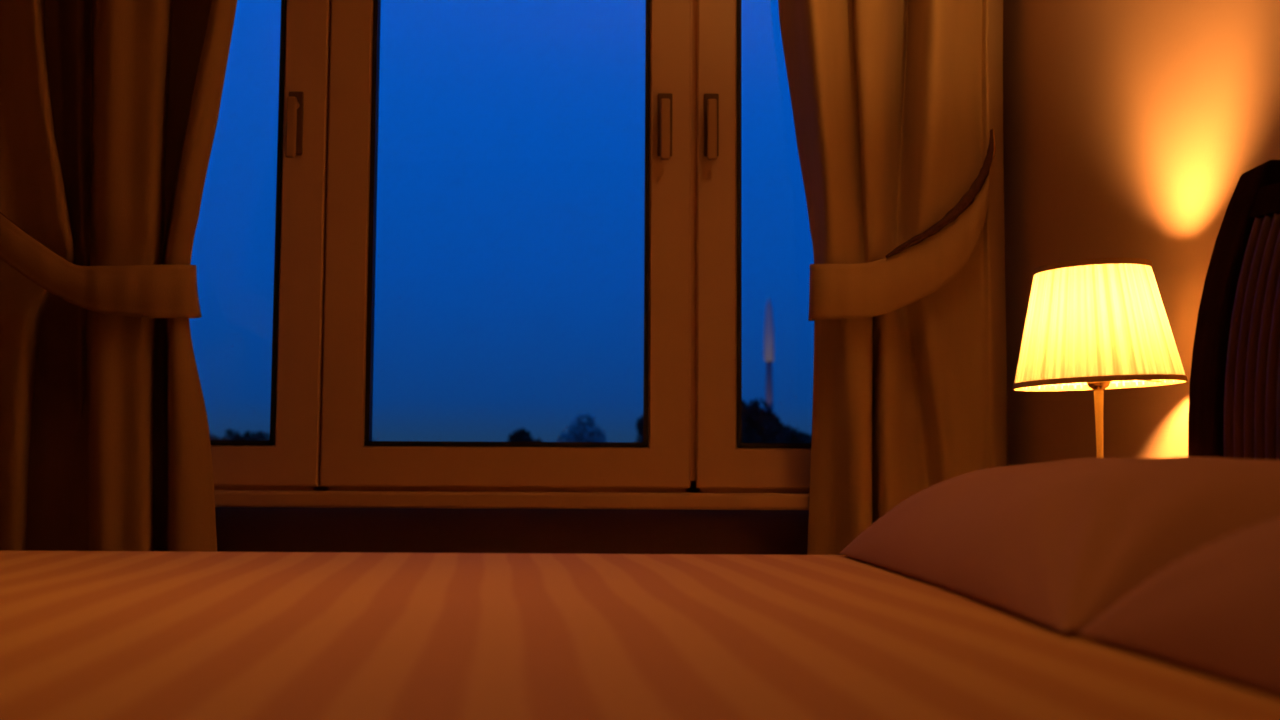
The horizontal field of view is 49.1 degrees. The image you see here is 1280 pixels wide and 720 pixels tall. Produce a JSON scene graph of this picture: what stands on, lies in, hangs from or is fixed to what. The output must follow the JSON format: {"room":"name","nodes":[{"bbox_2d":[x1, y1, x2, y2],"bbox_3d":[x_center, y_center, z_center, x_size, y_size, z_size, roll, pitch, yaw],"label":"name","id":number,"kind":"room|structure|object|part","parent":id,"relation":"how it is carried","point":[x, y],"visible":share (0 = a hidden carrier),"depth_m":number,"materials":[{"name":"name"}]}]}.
{"room":"bedroom","nodes":[
{"label":"bedroom","id":0,"kind":"room"},
{"bbox_2d":[1003,139,1008,465],"bbox_3d":[-0.702,-0.291,3.584,3.194,2.500,0.300,0,-5,0],"label":"wall","id":1,"kind":"structure","parent":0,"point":[1003,139],"depth_m":3.40,"materials":[{"name":"paint"}]},
{"bbox_2d":[0,212,201,317],"bbox_3d":[-1.354,-0.341,3.235,0.766,0.519,0.303,0,-5,8],"label":"tieback","id":2,"kind":"object","parent":1,"relation":"attached to","point":[154,291],"visible":1,"depth_m":3.08,"materials":[{"name":"fabric"}]},
{"bbox_3d":[-1.467,-0.376,3.123,0.442,0.337,0.026,0,-5,8],"label":"cord","id":3,"kind":"part","parent":2,"relation":"part of","materials":[{"name":"brown fabric"}]},
{"bbox_2d":[0,0,236,551],"bbox_3d":[-1.385,-0.239,3.243,1.024,2.295,0.334,0,-5,0],"label":"curtain","id":4,"kind":"object","parent":1,"relation":"hanging from","point":[109,109],"visible":0.73,"depth_m":3.15,"materials":[{"name":"fabric"}]},
{"bbox_2d":[210,0,810,509],"bbox_3d":[-0.358,-0.456,3.447,2.320,1.630,0.200,0,-5,0],"label":"window","id":5,"kind":"structure","parent":1,"relation":"attached to","point":[320,452],"depth_m":3.41,"materials":[{"name":"white paint"}]},
{"bbox_3d":[-1.121,-0.453,3.470,0.694,1.520,0.072,0,-5,0],"label":"sash","id":6,"kind":"part","parent":5,"relation":"part of","materials":[{"name":"white paint"}]},
{"bbox_3d":[-0.846,-0.564,3.411,0.023,0.150,0.045,0,-5,0],"label":"handle","id":7,"kind":"part","parent":5,"relation":"part of","materials":[{"name":"paint"}]},
{"bbox_3d":[-0.846,-0.582,3.439,0.036,0.156,0.010,0,-5,0],"label":"handle plate","id":8,"kind":"part","parent":5,"relation":"part of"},
{"bbox_3d":[-0.322,-0.449,3.470,0.893,1.520,0.072,0,-5,0],"label":"sash","id":9,"kind":"part","parent":5,"relation":"part of","materials":[{"name":"white paint"}]},
{"bbox_3d":[-0.362,0.338,3.384,2.319,0.038,0.200,0,-5,0],"label":"sill","id":10,"kind":"part","parent":5,"relation":"part of","materials":[{"name":"white paint"}]},
{"bbox_3d":[0.061,-0.578,3.439,0.036,0.156,0.010,0,-5,0],"label":"handle plate","id":11,"kind":"part","parent":5,"relation":"part of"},
{"bbox_3d":[0.061,-0.559,3.411,0.023,0.150,0.045,0,-5,0],"label":"handle","id":12,"kind":"part","parent":5,"relation":"part of","materials":[{"name":"paint"}]},
{"bbox_3d":[0.175,-0.577,3.439,0.036,0.156,0.010,0,-5,0],"label":"handle plate","id":13,"kind":"part","parent":5,"relation":"part of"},
{"bbox_3d":[0.175,-0.558,3.411,0.023,0.150,0.045,0,-5,0],"label":"handle","id":14,"kind":"part","parent":5,"relation":"part of","materials":[{"name":"paint"}]},
{"bbox_3d":[0.457,-0.445,3.470,0.632,1.520,0.072,0,-5,0],"label":"sash","id":15,"kind":"part","parent":5,"relation":"part of","materials":[{"name":"white paint"}]},
{"bbox_2d":[215,507,808,554],"bbox_3d":[-0.363,0.663,3.574,2.320,0.600,0.170,0,-5,0],"label":"wall niche","id":16,"kind":"object","parent":1,"relation":"in","point":[238,529],"depth_m":3.51,"materials":[{"name":"brown paint"}]},
{"bbox_2d":[778,0,1006,554],"bbox_3d":[0.579,-0.234,3.240,0.560,2.295,0.236,0,-5,6],"label":"curtain","id":17,"kind":"object","parent":1,"relation":"hanging from","point":[896,104],"visible":0.71,"depth_m":3.20,"materials":[{"name":"fabric"}]},
{"bbox_2d":[808,128,995,320],"bbox_3d":[0.601,-0.300,3.276,0.433,0.446,0.314,0,-5,0],"label":"tieback","id":18,"kind":"object","parent":1,"relation":"attached to","point":[920,266],"visible":0.97,"depth_m":3.12,"materials":[{"name":"fabric"}]},
{"bbox_3d":[0.681,-0.378,3.142,0.261,0.304,0.048,1,-5,-11],"label":"cord","id":19,"kind":"part","parent":18,"relation":"part of","materials":[{"name":"brown fabric"}]},
{"bbox_2d":[1003,0,1279,465],"bbox_3d":[0.947,-0.468,1.241,0.100,2.500,5.200,0,-5,0],"label":"wall","id":20,"kind":"structure","parent":0,"point":[1131,128],"depth_m":2.57,"materials":[{"name":"paint"}]},
{"bbox_3d":[-0.707,0.819,1.139,3.394,0.100,5.200,0,-5,0],"label":"floor","id":21,"kind":"structure","parent":0,"visible":0},
{"bbox_2d":[1188,160,1279,459],"bbox_3d":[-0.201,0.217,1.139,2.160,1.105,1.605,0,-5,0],"label":"headboard","id":22,"kind":"object","parent":21,"relation":"on","point":[1234,411],"visible":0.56,"depth_m":1.85,"materials":[{"name":"brown wood"}]},
{"bbox_2d":[0,551,1279,719],"bbox_3d":[-0.277,0.381,1.126,2.026,0.367,1.615,0,-5,0],"label":"bedspread","id":23,"kind":"object","parent":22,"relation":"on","point":[85,635],"visible":0.79,"depth_m":0.88,"materials":[{"name":"beige fabric"}]},
{"bbox_2d":[839,457,1279,631],"bbox_3d":[0.511,0.161,1.417,0.470,0.126,0.910,0,-5,-1],"label":"pillow","id":24,"kind":"object","parent":23,"relation":"on","point":[1053,544],"visible":0.8,"depth_m":1.13,"materials":[{"name":"fabric"}]},
{"bbox_2d":[1076,516,1279,695],"bbox_3d":[0.529,0.107,0.694,0.450,0.119,0.532,0,-5,-2],"label":"pillow","id":25,"kind":"object","parent":23,"relation":"on","point":[1214,609],"visible":1,"depth_m":0.79,"materials":[{"name":"fabric"}]},
{"bbox_3d":[0.835,-0.249,1.179,0.053,0.082,1.430,0,-5,0],"label":"rail","id":26,"kind":"part","parent":22,"relation":"part of","materials":[{"name":"brown wood"}]},
{"bbox_3d":[0.675,0.634,2.197,0.400,0.450,0.420,0,-5,0],"label":"nightstand","id":27,"kind":"object","parent":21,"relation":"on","visible":0},
{"bbox_2d":[1012,258,1187,456],"bbox_3d":[0.735,0.128,2.237,0.276,0.566,0.276,0,-5,0],"label":"table lamp","id":28,"kind":"object","parent":27,"relation":"on","point":[1098,325],"visible":0.94,"depth_m":2.17,"materials":[{"name":"beige fabric"}]},
{"bbox_3d":[0.729,-0.146,2.259,0.183,0.009,0.183,-2,-5,0],"label":"trim","id":29,"kind":"part","parent":28,"relation":"part of","materials":[{"name":"fabric"}]},
{"bbox_2d":[1086,381,1110,390],"bbox_3d":[0.735,0.012,2.246,0.038,0.078,0.038,0,-5,0],"label":"socket","id":30,"kind":"object","parent":28,"relation":"attached to","point":[1095,386],"depth_m":2.23,"materials":[{"name":"gold metal"}]},
{"bbox_3d":[0.734,0.202,2.231,0.015,0.328,0.015,0,-5,0],"label":"stem","id":31,"kind":"part","parent":28,"relation":"part of","materials":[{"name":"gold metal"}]},
{"bbox_3d":[0.732,-0.055,2.252,0.265,0.187,0.265,-2,-5,0],"label":"lamp shade","id":32,"kind":"part","parent":28,"relation":"part of","materials":[{"name":"fabric"}]},
{"bbox_3d":[0.735,0.037,2.244,0.268,0.009,0.268,-2,-5,0],"label":"trim","id":33,"kind":"part","parent":28,"relation":"part of","materials":[{"name":"brown fabric"}]},
{"label":"outside","id":34,"kind":"structure","parent":0,"visible":0},
{"bbox_3d":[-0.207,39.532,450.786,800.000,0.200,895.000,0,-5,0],"label":"ground","id":35,"kind":"structure","parent":34,"visible":0},
{"bbox_2d":[210,434,220,439],"bbox_3d":[-23.286,6.642,74.758,1.848,5.703,1.561,0,-5,0],"label":"tree","id":36,"kind":"object","parent":35,"relation":"on","point":[212,435],"visible":0.03,"depth_m":74.95,"materials":[{"name":"green plant"}]},
{"bbox_2d":[221,428,242,439],"bbox_3d":[-22.725,6.764,77.713,2.094,5.934,1.971,0,-5,0],"label":"tree","id":37,"kind":"object","parent":35,"relation":"on","point":[236,436],"visible":0.09,"depth_m":77.61,"materials":[{"name":"green plant"}]},
{"bbox_2d":[241,430,269,440],"bbox_3d":[-20.213,6.537,73.667,1.987,5.773,2.056,-2,-5,25],"label":"tree","id":38,"kind":"object","parent":35,"relation":"on","point":[247,435],"visible":0.12,"depth_m":73.58,"materials":[{"name":"green plant"}]},
{"bbox_2d":[506,428,542,441],"bbox_3d":[-6.037,6.302,69.953,1.892,5.801,2.752,-4,-6,44],"label":"tree","id":39,"kind":"object","parent":35,"relation":"on","point":[521,435],"visible":0.12,"depth_m":69.73,"materials":[{"name":"green plant"}]},
{"bbox_2d":[557,413,607,441],"bbox_3d":[-5.230,9.414,129.639,4.884,9.036,4.689,0,-5,0],"label":"tree","id":40,"kind":"object","parent":35,"relation":"on","point":[586,432],"visible":0.48,"depth_m":129.25,"materials":[{"name":"green plant"}]},
{"bbox_2d":[635,415,642,441],"bbox_3d":[0.714,6.509,79.705,2.059,6.999,2.462,0,-5,0],"label":"tree","id":41,"kind":"object","parent":35,"relation":"on","point":[639,426],"visible":0.06,"depth_m":79.46,"materials":[{"name":"green plant"}]},
{"bbox_2d":[742,397,787,442],"bbox_3d":[5.003,5.003,59.634,2.597,6.874,2.300,0,-5,0],"label":"tree","id":42,"kind":"object","parent":35,"relation":"on","point":[759,425],"visible":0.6,"depth_m":59.37,"materials":[{"name":"green plant"}]},
{"bbox_2d":[764,298,773,412],"bbox_3d":[8.772,3.463,95.027,0.720,15.570,0.720,0,-5,0],"label":"mast","id":43,"kind":"object","parent":35,"relation":"on","point":[769,323],"visible":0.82,"depth_m":95.10,"materials":[{"name":"grey metal"}]},
{"bbox_2d":[783,424,811,442],"bbox_3d":[6.946,5.830,63.595,2.443,5.873,1.922,4,-6,-40],"label":"tree","id":44,"kind":"object","parent":35,"relation":"on","point":[793,435],"visible":0.18,"depth_m":63.49,"materials":[{"name":"green plant"}]}
]}

